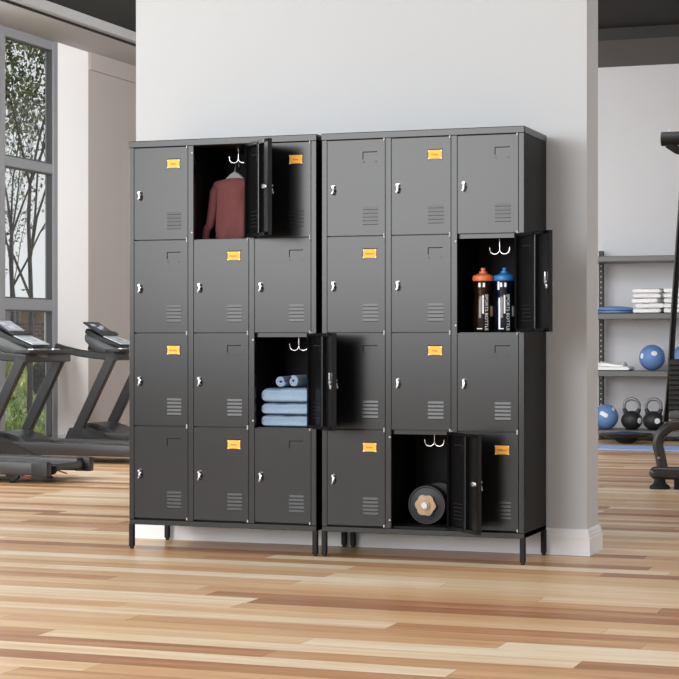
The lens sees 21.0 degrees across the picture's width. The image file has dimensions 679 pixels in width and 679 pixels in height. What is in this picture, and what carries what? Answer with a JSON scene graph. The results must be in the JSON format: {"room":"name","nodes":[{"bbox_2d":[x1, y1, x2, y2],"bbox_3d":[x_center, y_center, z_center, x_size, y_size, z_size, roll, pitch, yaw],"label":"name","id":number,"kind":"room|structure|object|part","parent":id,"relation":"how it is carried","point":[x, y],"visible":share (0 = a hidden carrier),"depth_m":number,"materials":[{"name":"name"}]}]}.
{"room":"gym","nodes":[
{"label":"gym","id":0,"kind":"room"},
{"bbox_2d":[88,70,135,425],"bbox_3d":[-1.867,-1.028,17.596,0.070,3.900,2.474,0,0,20],"label":"wall","id":1,"kind":"structure","parent":0,"point":[111,100],"depth_m":16.80,"materials":[{"name":"grey paint"}]},
{"bbox_2d":[0,1,135,65],"bbox_3d":[-5.313,-2.628,7.477,0.780,0.100,23.850,0,0,20],"label":"trim","id":2,"kind":"structure","parent":1,"relation":"attached to","point":[11,16],"depth_m":15.42,"materials":[{"name":"grey paint"}]},
{"bbox_2d":[0,0,135,46],"bbox_3d":[-5.181,-2.588,6.659,0.019,0.016,22.400,0,0,20],"label":"trim","id":3,"kind":"structure","parent":1,"relation":"attached to","point":[6,1],"depth_m":14.91,"materials":[{"name":"black"}]},
{"bbox_2d":[58,43,87,434],"bbox_3d":[-2.381,-1.028,16.159,0.074,3.900,0.574,0,0,20],"label":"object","id":4,"kind":"structure","parent":1,"relation":"attached to","point":[72,62],"depth_m":16.14,"materials":[{"name":"white"}]},
{"bbox_2d":[88,52,135,83],"bbox_3d":[-1.820,-2.501,17.579,0.030,0.155,2.474,0,0,20],"label":"trim","id":5,"kind":"structure","parent":1,"relation":"attached to","point":[98,63],"depth_m":16.79,"materials":[{"name":"grey paint"}]},
{"bbox_2d":[0,438,678,678],"bbox_3d":[0.730,0.982,5.414,13.050,0.120,24.050,0,0,20],"label":"floor","id":6,"kind":"structure","parent":0,"point":[77,602],"depth_m":6.49,"materials":[{"name":"brown wood"}]},
{"bbox_2d":[0,24,2,430],"bbox_3d":[-3.041,-0.828,14.311,0.080,3.500,1.500,0,0,20],"label":"window","id":7,"kind":"structure","parent":6,"relation":"on","point":[1,26],"depth_m":14.97,"materials":[{"name":"grey"}]},
{"bbox_2d":[3,25,57,437],"bbox_3d":[-2.631,-0.828,15.452,0.080,3.500,0.925,0,0,20],"label":"window","id":8,"kind":"structure","parent":6,"relation":"on","point":[49,168],"depth_m":15.79,"materials":[{"name":"grey"}]},
{"bbox_2d":[0,454,93,482],"bbox_3d":[-2.590,0.384,12.290,1.780,1.077,0.662,0,0,20],"label":"treadmill","id":9,"kind":"object","parent":6,"relation":"on","point":[13,467],"visible":1,"depth_m":11.87,"materials":[{"name":"black plastic"}]},
{"bbox_3d":[-2.554,0.820,12.011,1.420,0.095,0.130,0,0,20],"label":"rail","id":10,"kind":"part","parent":9,"relation":"part of","materials":[{"name":"grey metal"}]},
{"bbox_3d":[-2.389,0.820,12.472,1.420,0.095,0.130,0,0,20],"label":"rail","id":11,"kind":"part","parent":9,"relation":"part of","materials":[{"name":"grey metal"}]},
{"bbox_2d":[0,320,128,456],"bbox_3d":[-1.962,0.384,14.041,1.780,1.077,0.662,0,0,20],"label":"treadmill","id":12,"kind":"object","parent":6,"relation":"on","point":[19,347],"visible":0.67,"depth_m":14.04,"materials":[{"name":"black plastic"}]},
{"bbox_3d":[-2.631,0.101,13.959,0.576,0.146,0.052,0,0,20],"label":"handrail","id":13,"kind":"part","parent":12,"relation":"part of","materials":[{"name":"black plastic"}]},
{"bbox_3d":[-2.453,-0.012,14.211,0.350,0.166,0.294,0,0,20],"label":"console panel","id":14,"kind":"part","parent":12,"relation":"part of","materials":[{"name":"black plastic"}]},
{"bbox_2d":[0,429,52,441],"bbox_3d":[-2.516,0.786,14.234,0.470,0.171,0.380,0,0,20],"label":"hood","id":15,"kind":"object","parent":12,"relation":"attached to","point":[18,435],"depth_m":14.14,"materials":[{"name":"black plastic"}]},
{"bbox_3d":[-2.382,0.002,14.186,0.172,0.075,0.262,0,0,20],"label":"key panel","id":16,"kind":"part","parent":12,"relation":"part of","materials":[{"name":"silver metal"}]},
{"bbox_2d":[15,349,72,353],"bbox_3d":[-2.281,0.086,14.168,0.172,0.039,0.610,0,0,20],"label":"tray","id":17,"kind":"object","parent":12,"relation":"on","point":[19,351],"depth_m":14.05,"materials":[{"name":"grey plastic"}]},
{"bbox_3d":[-1.926,0.820,13.762,1.420,0.095,0.130,0,0,20],"label":"rail","id":18,"kind":"part","parent":12,"relation":"part of","materials":[{"name":"grey metal"}]},
{"bbox_3d":[-1.760,0.820,14.223,1.420,0.095,0.130,0,0,20],"label":"rail","id":19,"kind":"part","parent":12,"relation":"part of","materials":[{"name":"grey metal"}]},
{"bbox_2d":[54,322,128,439],"bbox_3d":[-1.455,0.384,15.453,1.780,1.077,0.662,0,0,20],"label":"treadmill","id":20,"kind":"object","parent":6,"relation":"on","point":[105,344],"visible":0.62,"depth_m":15.39,"materials":[{"name":"black plastic"}]},
{"bbox_3d":[-2.125,0.101,15.370,0.576,0.146,0.052,0,0,20],"label":"handrail","id":21,"kind":"part","parent":20,"relation":"part of","materials":[{"name":"black plastic"}]},
{"bbox_3d":[-1.946,-0.012,15.623,0.350,0.166,0.294,0,0,20],"label":"console panel","id":22,"kind":"part","parent":20,"relation":"part of","materials":[{"name":"black plastic"}]},
{"bbox_2d":[86,421,128,432],"bbox_3d":[-2.010,0.786,15.646,0.470,0.171,0.380,0,0,20],"label":"hood","id":23,"kind":"object","parent":20,"relation":"attached to","point":[107,426],"depth_m":15.51,"materials":[{"name":"black plastic"}]},
{"bbox_3d":[-1.875,0.002,15.598,0.172,0.075,0.262,0,0,20],"label":"key panel","id":24,"kind":"part","parent":20,"relation":"part of","materials":[{"name":"silver metal"}]},
{"bbox_3d":[-1.419,0.820,15.174,1.420,0.095,0.130,0,0,20],"label":"rail","id":25,"kind":"part","parent":20,"relation":"part of","materials":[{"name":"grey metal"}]},
{"bbox_2d":[105,348,128,352],"bbox_3d":[-1.775,0.086,15.580,0.172,0.039,0.610,0,0,20],"label":"tray","id":26,"kind":"object","parent":20,"relation":"on","point":[109,350],"depth_m":15.32,"materials":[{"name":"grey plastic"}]},
{"bbox_2d":[129,134,346,555],"bbox_3d":[-0.409,0.022,8.023,1.043,1.800,0.590,0,0,20],"label":"tall cabinet","id":27,"kind":"object","parent":6,"relation":"on","point":[214,323],"visible":0.98,"depth_m":7.97,"materials":[{"name":"black"}]},
{"bbox_3d":[-0.918,0.862,8.116,0.022,0.100,0.022,0,0,20],"label":"leg","id":28,"kind":"part","parent":27,"relation":"part of","materials":[{"name":"black paint"}]},
{"bbox_3d":[-0.782,0.582,8.065,0.258,0.404,0.019,0,0,20],"label":"door","id":29,"kind":"part","parent":27,"relation":"part of","materials":[{"name":"black"}]},
{"bbox_3d":[-0.782,0.173,8.065,0.258,0.404,0.019,0,0,20],"label":"door","id":30,"kind":"part","parent":27,"relation":"part of","materials":[{"name":"black"}]},
{"bbox_3d":[-0.782,-0.235,8.065,0.258,0.404,0.019,0,0,20],"label":"door","id":31,"kind":"part","parent":27,"relation":"part of","materials":[{"name":"black"}]},
{"bbox_3d":[-0.782,-0.643,8.065,0.258,0.404,0.019,0,0,20],"label":"door","id":32,"kind":"part","parent":27,"relation":"part of","materials":[{"name":"black"}]},
{"bbox_2d":[136,425,187,426],"bbox_3d":[-0.717,0.386,8.246,0.285,0.019,0.364,0,0,20],"label":"shelf","id":33,"kind":"object","parent":27,"relation":"attached to","point":[136,425],"depth_m":8.05,"materials":[{"name":"black"}]},
{"bbox_3d":[-0.794,0.862,8.461,0.022,0.100,0.022,0,0,20],"label":"leg","id":34,"kind":"part","parent":27,"relation":"part of","materials":[{"name":"black paint"}]},
{"bbox_3d":[-0.511,0.582,7.968,0.258,0.404,0.019,0,0,20],"label":"door","id":35,"kind":"part","parent":27,"relation":"part of","materials":[{"name":"black"}]},
{"bbox_3d":[-0.511,0.173,7.968,0.258,0.404,0.019,0,0,20],"label":"door","id":36,"kind":"part","parent":27,"relation":"part of","materials":[{"name":"black"}]},
{"bbox_3d":[-0.511,-0.235,7.968,0.258,0.404,0.019,0,0,20],"label":"door","id":37,"kind":"part","parent":27,"relation":"part of","materials":[{"name":"black"}]},
{"bbox_2d":[195,426,248,427],"bbox_3d":[-0.446,0.386,8.149,0.285,0.019,0.364,0,0,20],"label":"shelf","id":38,"kind":"object","parent":27,"relation":"attached to","point":[195,426],"depth_m":7.96,"materials":[{"name":"black"}]},
{"bbox_3d":[-0.449,0.803,8.142,0.882,0.022,0.389,0,0,20],"label":"frame","id":39,"kind":"part","parent":27,"relation":"part of","materials":[{"name":"black"}]},
{"bbox_2d":[226,161,243,178],"bbox_3d":[-0.456,-0.735,8.133,0.176,0.117,0.052,0,0,20],"label":"hanger","id":40,"kind":"object","parent":27,"relation":"hanging from","point":[234,174],"visible":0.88,"depth_m":8.11,"materials":[{"name":"grey plastic"}]},
{"bbox_2d":[202,178,243,238],"bbox_3d":[-0.473,-0.579,8.118,0.282,0.273,0.099,0,0,20],"label":"sweater","id":41,"kind":"object","parent":40,"relation":"hanging from","point":[226,196],"visible":0.65,"depth_m":8.10,"materials":[{"name":"fabric"}]},
{"bbox_3d":[-0.462,-0.713,8.116,0.176,0.072,0.014,0,0,20],"label":"hanger arm","id":42,"kind":"part","parent":40,"relation":"part of","materials":[{"name":"grey plastic"}]},
{"bbox_3d":[-0.346,-0.643,7.794,0.019,0.404,0.258,0,0,-25],"label":"door","id":43,"kind":"part","parent":27,"relation":"part of","materials":[{"name":"black"}]},
{"bbox_2d":[256,333,306,336],"bbox_3d":[-0.176,-0.022,8.052,0.285,0.019,0.364,0,0,20],"label":"shelf","id":44,"kind":"object","parent":27,"relation":"attached to","point":[257,334],"depth_m":7.89,"materials":[{"name":"black"}]},
{"bbox_2d":[256,426,308,428],"bbox_3d":[-0.176,0.386,8.052,0.285,0.019,0.364,0,0,20],"label":"shelf","id":45,"kind":"object","parent":27,"relation":"attached to","point":[257,427],"depth_m":7.90,"materials":[{"name":"black"}]},
{"bbox_3d":[-0.241,0.582,7.871,0.258,0.404,0.019,0,0,20],"label":"door","id":46,"kind":"part","parent":27,"relation":"part of","materials":[{"name":"black"}]},
{"bbox_3d":[-0.241,-0.235,7.871,0.258,0.404,0.019,0,0,20],"label":"door","id":47,"kind":"part","parent":27,"relation":"part of","materials":[{"name":"black"}]},
{"bbox_3d":[-0.241,-0.643,7.871,0.258,0.404,0.019,0,0,20],"label":"door","id":48,"kind":"part","parent":27,"relation":"part of","materials":[{"name":"black"}]},
{"bbox_2d":[261,414,306,426],"bbox_3d":[-0.188,0.350,8.023,0.236,0.052,0.250,0,0,20],"label":"folded towel","id":49,"kind":"object","parent":27,"relation":"on","point":[272,420],"visible":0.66,"depth_m":7.92,"materials":[{"name":"fabric"}]},
{"bbox_2d":[261,402,306,414],"bbox_3d":[-0.188,0.297,8.023,0.236,0.052,0.250,0,0,20],"label":"folded towel","id":50,"kind":"object","parent":49,"relation":"on","point":[282,408],"visible":0.64,"depth_m":7.91,"materials":[{"name":"fabric"}]},
{"bbox_2d":[261,387,306,402],"bbox_3d":[-0.188,0.238,8.023,0.236,0.064,0.250,0,0,20],"label":"folded towel","id":51,"kind":"object","parent":50,"relation":"on","point":[279,394],"visible":0.65,"depth_m":7.91,"materials":[{"name":"fabric"}]},
{"bbox_2d":[276,376,292,386],"bbox_3d":[-0.226,0.180,8.015,0.049,0.046,0.170,0,0,20],"label":"rolled towel","id":52,"kind":"object","parent":51,"relation":"on","point":[282,381],"visible":0.73,"depth_m":7.94,"materials":[{"name":"fabric"}]},
{"bbox_2d":[290,375,306,385],"bbox_3d":[-0.158,0.176,7.990,0.044,0.048,0.170,0,0,28],"label":"rolled towel","id":53,"kind":"object","parent":51,"relation":"on","point":[297,380],"visible":0.62,"depth_m":7.92,"materials":[{"name":"fabric"}]},
{"bbox_3d":[-0.103,0.862,7.823,0.022,0.100,0.022,0,0,20],"label":"leg","id":54,"kind":"part","parent":27,"relation":"part of","materials":[{"name":"black paint"}]},
{"bbox_3d":[-0.076,0.173,7.697,0.019,0.404,0.258,0,0,-25],"label":"door","id":55,"kind":"part","parent":27,"relation":"part of","materials":[{"name":"black"}]},
{"bbox_3d":[0.021,0.862,8.168,0.022,0.100,0.022,0,0,20],"label":"leg","id":56,"kind":"part","parent":27,"relation":"part of","materials":[{"name":"black paint"}]},
{"bbox_2d":[321,126,552,564],"bbox_3d":[0.447,0.022,7.716,1.046,1.800,0.590,0,0,20],"label":"tall cabinet","id":57,"kind":"object","parent":6,"relation":"on","point":[410,217],"visible":0.98,"depth_m":7.67,"materials":[{"name":"black"}]},
{"bbox_3d":[-0.064,0.862,7.809,0.022,0.100,0.022,0,0,20],"label":"leg","id":58,"kind":"part","parent":57,"relation":"part of","materials":[{"name":"black paint"}]},
{"bbox_3d":[0.060,0.862,8.154,0.022,0.100,0.022,0,0,20],"label":"leg","id":59,"kind":"part","parent":57,"relation":"part of","materials":[{"name":"black paint"}]},
{"bbox_3d":[0.073,0.582,7.758,0.258,0.404,0.019,0,0,20],"label":"door","id":60,"kind":"part","parent":57,"relation":"part of","materials":[{"name":"black"}]},
{"bbox_3d":[0.073,-0.235,7.758,0.258,0.404,0.019,0,0,20],"label":"door","id":61,"kind":"part","parent":57,"relation":"part of","materials":[{"name":"black"}]},
{"bbox_3d":[0.073,-0.643,7.758,0.258,0.404,0.019,0,0,20],"label":"door","id":62,"kind":"part","parent":57,"relation":"part of","materials":[{"name":"black"}]},
{"bbox_3d":[0.073,0.173,7.758,0.258,0.404,0.019,0,0,20],"label":"door","id":63,"kind":"part","parent":57,"relation":"part of","materials":[{"name":"black"}]},
{"bbox_2d":[352,429,382,429],"bbox_3d":[0.138,0.386,7.939,0.285,0.019,0.364,0,0,20],"label":"shelf","id":64,"kind":"object","parent":57,"relation":"attached to","point":[352,429],"depth_m":7.75,"materials":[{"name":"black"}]},
{"bbox_2d":[393,430,449,434],"bbox_3d":[0.408,0.386,7.842,0.285,0.019,0.364,0,0,20],"label":"shelf","id":65,"kind":"object","parent":57,"relation":"attached to","point":[395,432],"depth_m":7.67,"materials":[{"name":"black"}]},
{"bbox_3d":[0.343,0.173,7.661,0.258,0.404,0.019,0,0,20],"label":"door","id":66,"kind":"part","parent":57,"relation":"part of","materials":[{"name":"black"}]},
{"bbox_3d":[0.343,-0.235,7.661,0.258,0.404,0.019,0,0,20],"label":"door","id":67,"kind":"part","parent":57,"relation":"part of","materials":[{"name":"black"}]},
{"bbox_3d":[0.343,-0.643,7.661,0.258,0.404,0.019,0,0,20],"label":"door","id":68,"kind":"part","parent":57,"relation":"part of","materials":[{"name":"black"}]},
{"bbox_2d":[400,332,450,332],"bbox_3d":[0.408,-0.022,7.842,0.285,0.019,0.364,0,0,20],"label":"shelf","id":69,"kind":"object","parent":57,"relation":"attached to","point":[400,332],"depth_m":7.67,"materials":[{"name":"black"}]},
{"bbox_2d":[408,481,446,523],"bbox_3d":[0.409,0.697,7.863,0.166,0.166,0.312,0,0,20],"label":"dumbbell","id":70,"kind":"object","parent":57,"relation":"in","point":[427,504],"visible":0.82,"depth_m":7.74,"materials":[{"name":"black rubber"}]},
{"bbox_3d":[0.365,0.697,7.738,0.094,0.088,0.020,0,0,20],"label":"knob","id":71,"kind":"part","parent":70,"relation":"part of","materials":[{"name":"beige plastic"}]},
{"bbox_3d":[0.382,0.697,7.787,0.166,0.166,0.027,0,0,20],"label":"weight plate","id":72,"kind":"part","parent":70,"relation":"part of","materials":[{"name":"black rubber"}]},
{"bbox_3d":[0.437,0.697,7.939,0.166,0.166,0.027,0,0,20],"label":"weight plate","id":73,"kind":"part","parent":70,"relation":"part of","materials":[{"name":"black rubber"}]},
{"bbox_3d":[0.406,0.803,7.835,0.882,0.022,0.389,0,0,20],"label":"frame","id":74,"kind":"part","parent":57,"relation":"part of","materials":[{"name":"black"}]},
{"bbox_3d":[0.508,0.582,7.488,0.019,0.404,0.258,0,0,-25],"label":"door","id":75,"kind":"part","parent":57,"relation":"part of","materials":[{"name":"black"}]},
{"bbox_2d":[472,268,493,331],"bbox_3d":[0.601,-0.167,7.665,0.091,0.270,0.091,0,0,20],"label":"water bottle","id":76,"kind":"object","parent":57,"relation":"on","point":[483,284],"visible":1,"depth_m":7.63,"materials":[{"name":"plastic"}]},
{"bbox_2d":[466,431,505,431],"bbox_3d":[0.679,0.386,7.745,0.285,0.019,0.364,0,0,20],"label":"shelf","id":77,"kind":"object","parent":57,"relation":"attached to","point":[466,431],"depth_m":7.58,"materials":[{"name":"black"}]},
{"bbox_2d":[458,233,513,238],"bbox_3d":[0.679,-0.431,7.745,0.285,0.019,0.364,0,0,20],"label":"shelf","id":78,"kind":"object","parent":57,"relation":"attached to","point":[460,235],"depth_m":7.59,"materials":[{"name":"black"}]},
{"bbox_2d":[458,332,518,332],"bbox_3d":[0.679,-0.022,7.745,0.285,0.019,0.364,0,0,20],"label":"shelf","id":79,"kind":"object","parent":57,"relation":"attached to","point":[458,332],"depth_m":7.58,"materials":[{"name":"black"}]},
{"bbox_3d":[0.614,0.582,7.564,0.258,0.404,0.019,0,0,20],"label":"door","id":80,"kind":"part","parent":57,"relation":"part of","materials":[{"name":"black"}]},
{"bbox_3d":[0.614,0.173,7.564,0.258,0.404,0.019,0,0,20],"label":"door","id":81,"kind":"part","parent":57,"relation":"part of","materials":[{"name":"black"}]},
{"bbox_3d":[0.614,-0.643,7.564,0.258,0.404,0.019,0,0,20],"label":"door","id":82,"kind":"part","parent":57,"relation":"part of","materials":[{"name":"black"}]},
{"bbox_2d":[494,268,513,331],"bbox_3d":[0.688,-0.167,7.634,0.091,0.270,0.091,0,0,20],"label":"water bottle","id":83,"kind":"object","parent":57,"relation":"on","point":[504,281],"visible":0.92,"depth_m":7.60,"materials":[{"name":"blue plastic"}]},
{"bbox_3d":[0.751,0.862,7.516,0.022,0.100,0.022,0,0,20],"label":"leg","id":84,"kind":"part","parent":57,"relation":"part of","materials":[{"name":"black paint"}]},
{"bbox_3d":[0.781,-0.235,7.391,0.019,0.404,0.258,0,0,-26],"label":"door","id":85,"kind":"part","parent":57,"relation":"part of","materials":[{"name":"black"}]},
{"bbox_3d":[0.875,0.862,7.862,0.022,0.100,0.022,0,0,20],"label":"leg","id":86,"kind":"part","parent":57,"relation":"part of","materials":[{"name":"black paint"}]},
{"bbox_2d":[599,431,652,442],"bbox_3d":[2.562,0.870,16.395,0.484,0.105,0.484,0,0,20],"label":"board","id":87,"kind":"object","parent":6,"relation":"on","point":[621,436],"visible":1,"depth_m":16.29,"materials":[{"name":"black rubber"}]},
{"bbox_2d":[598,251,678,437],"bbox_3d":[3.399,0.042,16.721,2.225,1.760,0.442,0,0,20],"label":"storage rack","id":88,"kind":"object","parent":6,"relation":"on","point":[602,259],"visible":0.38,"depth_m":16.80,"materials":[{"name":"black metal"}]},
{"bbox_2d":[598,404,617,428],"bbox_3d":[2.463,0.710,16.962,0.232,0.232,0.232,0,0,20],"label":"medicine ball","id":89,"kind":"object","parent":88,"relation":"on","point":[607,414],"visible":0.86,"depth_m":16.88,"materials":[{"name":"blue rubber"}]},
{"bbox_2d":[598,362,633,370],"bbox_3d":[2.536,0.241,16.958,0.340,0.080,0.260,0,0,20],"label":"towel","id":90,"kind":"object","parent":88,"relation":"on","point":[621,366],"visible":0.93,"depth_m":16.86,"materials":[{"name":"fabric"}]},
{"bbox_2d":[598,306,633,312],"bbox_3d":[2.550,-0.279,16.952,0.353,0.067,0.353,0,0,20],"label":"cushion","id":91,"kind":"object","parent":88,"relation":"on","point":[610,309],"visible":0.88,"depth_m":16.81,"materials":[{"name":"blue fabric"}]},
{"bbox_2d":[621,397,642,429],"bbox_3d":[2.694,0.677,16.901,0.196,0.298,0.196,0,0,20],"label":"kettlebell","id":92,"kind":"object","parent":88,"relation":"on","point":[631,420],"visible":1,"depth_m":16.85,"materials":[{"name":"black metal"}]},
{"bbox_3d":[2.694,0.584,16.901,0.169,0.113,0.028,0,0,20],"label":"handle","id":93,"kind":"part","parent":92,"relation":"part of","materials":[{"name":"grey metal"}]},
{"bbox_2d":[598,370,666,376],"bbox_3d":[3.399,0.307,16.721,2.225,0.053,0.442,0,0,20],"label":"shelf","id":94,"kind":"object","parent":88,"relation":"attached to","point":[601,373],"depth_m":16.76,"materials":[{"name":"grey metal"}]},
{"bbox_2d":[598,255,673,263],"bbox_3d":[3.399,-0.745,16.721,2.225,0.053,0.442,0,0,20],"label":"shelf","id":95,"kind":"object","parent":88,"relation":"attached to","point":[602,259],"depth_m":16.76,"materials":[{"name":"grey metal"}]},
{"bbox_2d":[598,313,678,319],"bbox_3d":[3.399,-0.218,16.721,2.225,0.053,0.442,0,0,20],"label":"shelf","id":96,"kind":"object","parent":88,"relation":"attached to","point":[601,316],"depth_m":16.75,"materials":[{"name":"grey metal"}]},
{"bbox_2d":[598,428,678,436],"bbox_3d":[3.399,0.853,16.721,2.225,0.053,0.442,0,0,20],"label":"shelf","id":97,"kind":"object","parent":88,"relation":"attached to","point":[642,430],"depth_m":16.76,"materials":[{"name":"grey metal"}]},
{"bbox_2d":[633,308,664,312],"bbox_3d":[2.852,-0.268,16.876,0.255,0.045,0.299,0,0,20],"label":"folded towel","id":98,"kind":"object","parent":88,"relation":"on","point":[636,310],"visible":0.84,"depth_m":16.74,"materials":[{"name":"fabric"}]},
{"bbox_2d":[635,303,664,308],"bbox_3d":[2.867,-0.315,16.871,0.265,0.046,0.299,0,0,16],"label":"folded towel","id":99,"kind":"object","parent":98,"relation":"on","point":[638,305],"visible":0.89,"depth_m":16.73,"materials":[{"name":"fabric"}]},
{"bbox_2d":[632,298,664,303],"bbox_3d":[2.848,-0.360,16.878,0.245,0.046,0.299,0,0,26],"label":"folded towel","id":100,"kind":"object","parent":99,"relation":"on","point":[635,300],"visible":0.87,"depth_m":16.75,"materials":[{"name":"fabric"}]},
{"bbox_2d":[633,293,662,298],"bbox_3d":[2.838,-0.406,16.881,0.255,0.046,0.299,0,0,13],"label":"folded towel","id":101,"kind":"object","parent":100,"relation":"on","point":[640,295],"visible":0.88,"depth_m":16.74,"materials":[{"name":"fabric"}]},
{"bbox_2d":[632,288,664,293],"bbox_3d":[2.860,-0.451,16.873,0.265,0.044,0.299,0,0,24],"label":"folded towel","id":102,"kind":"object","parent":101,"relation":"on","point":[640,290],"visible":0.8,"depth_m":16.75,"materials":[{"name":"fabric"}]},
{"bbox_2d":[639,345,664,370],"bbox_3d":[2.876,0.162,16.867,0.239,0.238,0.238,0,0,20],"label":"medicine ball","id":103,"kind":"object","parent":88,"relation":"on","point":[651,357],"visible":1,"depth_m":16.79,"materials":[{"name":"blue rubber"}]},
{"bbox_2d":[643,398,663,429],"bbox_3d":[2.884,0.677,16.832,0.196,0.298,0.196,0,0,24],"label":"kettlebell","id":104,"kind":"object","parent":88,"relation":"on","point":[652,420],"visible":0.95,"depth_m":16.78,"materials":[{"name":"black metal"}]},
{"bbox_3d":[2.884,0.584,16.832,0.169,0.113,0.028,0,0,24],"label":"handle","id":105,"kind":"part","parent":104,"relation":"part of","materials":[{"name":"grey metal"}]},
{"bbox_2d":[664,308,678,312],"bbox_3d":[3.119,-0.269,16.780,0.260,0.046,0.299,0,0,20],"label":"folded towel","id":106,"kind":"object","parent":88,"relation":"on","point":[666,310],"visible":0.44,"depth_m":16.67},
{"bbox_2d":[664,303,678,307],"bbox_3d":[3.119,-0.314,16.780,0.260,0.046,0.299,0,0,20],"label":"folded towel","id":107,"kind":"object","parent":106,"relation":"on","point":[666,305],"visible":0.42,"depth_m":16.67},
{"bbox_2d":[664,298,678,302],"bbox_3d":[3.119,-0.360,16.780,0.260,0.046,0.299,0,0,20],"label":"folded towel","id":108,"kind":"object","parent":107,"relation":"on","point":[666,300],"visible":0.52,"depth_m":16.67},
{"bbox_2d":[664,293,678,297],"bbox_3d":[3.119,-0.406,16.780,0.260,0.046,0.299,0,0,20],"label":"folded towel","id":109,"kind":"object","parent":108,"relation":"on","point":[666,295],"visible":0.52,"depth_m":16.67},
{"bbox_2d":[664,288,678,292],"bbox_3d":[3.119,-0.453,16.780,0.260,0.046,0.299,0,0,20],"label":"folded towel","id":110,"kind":"object","parent":109,"relation":"on","point":[666,290],"visible":0.46,"depth_m":16.67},
{"bbox_2d":[674,346,678,358],"bbox_3d":[3.158,0.162,16.766,0.238,0.238,0.238,0,0,20],"label":"medicine ball","id":111,"kind":"object","parent":88,"relation":"on","point":[676,356],"visible":0.37,"depth_m":16.70,"materials":[{"name":"blue rubber"}]},
{"bbox_2d":[598,445,678,451],"bbox_3d":[2.705,0.917,15.505,2.950,0.010,0.620,0,0,20],"label":"exercise mat","id":112,"kind":"object","parent":6,"relation":"on","point":[600,447],"visible":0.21,"depth_m":15.42,"materials":[{"name":"blue plastic"}]},
{"bbox_2d":[649,129,678,489],"bbox_3d":[2.519,-0.209,11.405,1.107,2.262,0.564,0,0,20],"label":"exercise machine","id":113,"kind":"object","parent":6,"relation":"on","point":[661,472],"visible":1,"depth_m":11.62,"materials":[{"name":"grey paint"}]},
{"bbox_3d":[2.448,0.302,11.624,0.688,0.360,0.200,0,0,20],"label":"panel","id":114,"kind":"part","parent":113,"relation":"part of","materials":[{"name":"black paint"}]},
{"bbox_2d":[47,0,678,31],"bbox_3d":[2.876,-2.738,11.762,13.300,0.120,10.650,0,0,20],"label":"ceiling","id":115,"kind":"structure","parent":0,"point":[122,13],"depth_m":14.94,"materials":[{"name":"black"}]},
{"bbox_2d":[9,0,135,43],"bbox_3d":[-5.165,-2.638,6.611,0.075,0.080,22.320,0,0,20],"label":"trim","id":116,"kind":"structure","parent":115,"relation":"attached to","point":[45,6],"depth_m":14.99,"materials":[{"name":"grey paint"}]},
{"bbox_2d":[598,24,678,40],"bbox_3d":[4.490,-2.628,14.986,12.440,0.100,0.030,0,0,20],"label":"trim","id":117,"kind":"structure","parent":115,"relation":"attached to","point":[660,31],"depth_m":15.66,"materials":[{"name":"grey paint"}]},
{"bbox_2d":[136,0,597,528],"bbox_3d":[0.093,-0.878,8.312,2.133,3.600,0.235,0,0,20],"label":"wall","id":118,"kind":"structure","parent":0,"point":[205,68],"depth_m":8.07,"materials":[{"name":"paint"}]},
{"bbox_2d":[135,524,602,555],"bbox_3d":[0.093,0.866,8.312,2.167,0.113,0.269,0,0,20],"label":"baseboard","id":119,"kind":"structure","parent":118,"relation":"attached to","point":[560,541],"depth_m":8.09,"materials":[{"name":"white paint"}]},
{"bbox_2d":[598,64,678,427],"bbox_3d":[4.641,-1.028,16.680,13.300,3.900,0.200,0,0,20],"label":"wall","id":120,"kind":"structure","parent":0,"point":[638,177],"depth_m":17.24,"materials":[{"name":"grey paint"}]},
{"bbox_2d":[598,37,678,67],"bbox_3d":[4.716,-2.628,15.734,12.519,0.100,1.530,0,0,20],"label":"trim","id":121,"kind":"structure","parent":120,"relation":"attached to","point":[665,50],"depth_m":16.44,"materials":[{"name":"grey paint"}]},
{"bbox_2d":[598,427,678,438],"bbox_3d":[6.628,0.872,15.852,9.000,0.100,0.016,0,0,20],"label":"baseboard","id":122,"kind":"structure","parent":120,"relation":"attached to","point":[598,427],"depth_m":17.18,"materials":[{"name":"white paint"}]},
{"label":"outside","id":123,"kind":"structure","parent":0,"visible":0},
{"bbox_2d":[5,390,44,434],"bbox_3d":[-14.489,1.691,36.349,36.000,1.518,76.000,0,0,20],"label":"lawn","id":124,"kind":"structure","parent":123,"point":[23,402],"depth_m":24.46,"materials":[{"name":"plant"}]},
{"bbox_2d":[5,361,26,398],"bbox_3d":[-5.368,0.517,29.989,0.593,0.909,0.612,0,0,20],"label":"bush","id":125,"kind":"object","parent":124,"relation":"on","point":[22,382],"visible":0.26,"depth_m":29.86,"materials":[{"name":"green plant"}]},
{"bbox_2d":[5,39,44,413],"bbox_3d":[-3.694,-3.102,23.862,3.902,8.144,5.997,0,0,-38],"label":"tree","id":126,"kind":"object","parent":124,"relation":"on","point":[23,112],"visible":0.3,"depth_m":23.99,"materials":[{"name":"green plant"}]},
{"bbox_2d":[5,45,44,322],"bbox_3d":[-6.416,-3.167,37.116,4.388,8.523,5.198,0,0,20],"label":"tree","id":127,"kind":"object","parent":124,"relation":"on","point":[11,210],"visible":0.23,"depth_m":37.35,"materials":[{"name":"green plant"}]},
{"bbox_2d":[5,311,44,392],"bbox_3d":[-8.586,0.164,51.116,14.800,2.604,7.100,0,0,-8],"label":"house","id":128,"kind":"structure","parent":124,"relation":"on","point":[38,317],"depth_m":48.15,"materials":[{"name":"brown brick"}]},
{"bbox_3d":[-7.715,0.234,48.109,0.060,2.464,0.100,0,0,-8],"label":"post","id":129,"kind":"part","parent":128,"relation":"part of","materials":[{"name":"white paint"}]},
{"bbox_2d":[33,362,44,394],"bbox_3d":[-5.038,0.638,31.006,0.410,0.624,0.406,0,0,20],"label":"clipped shrub","id":130,"kind":"object","parent":124,"relation":"on","point":[38,368],"visible":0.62,"depth_m":30.88,"materials":[{"name":"green plant"}]}
]}

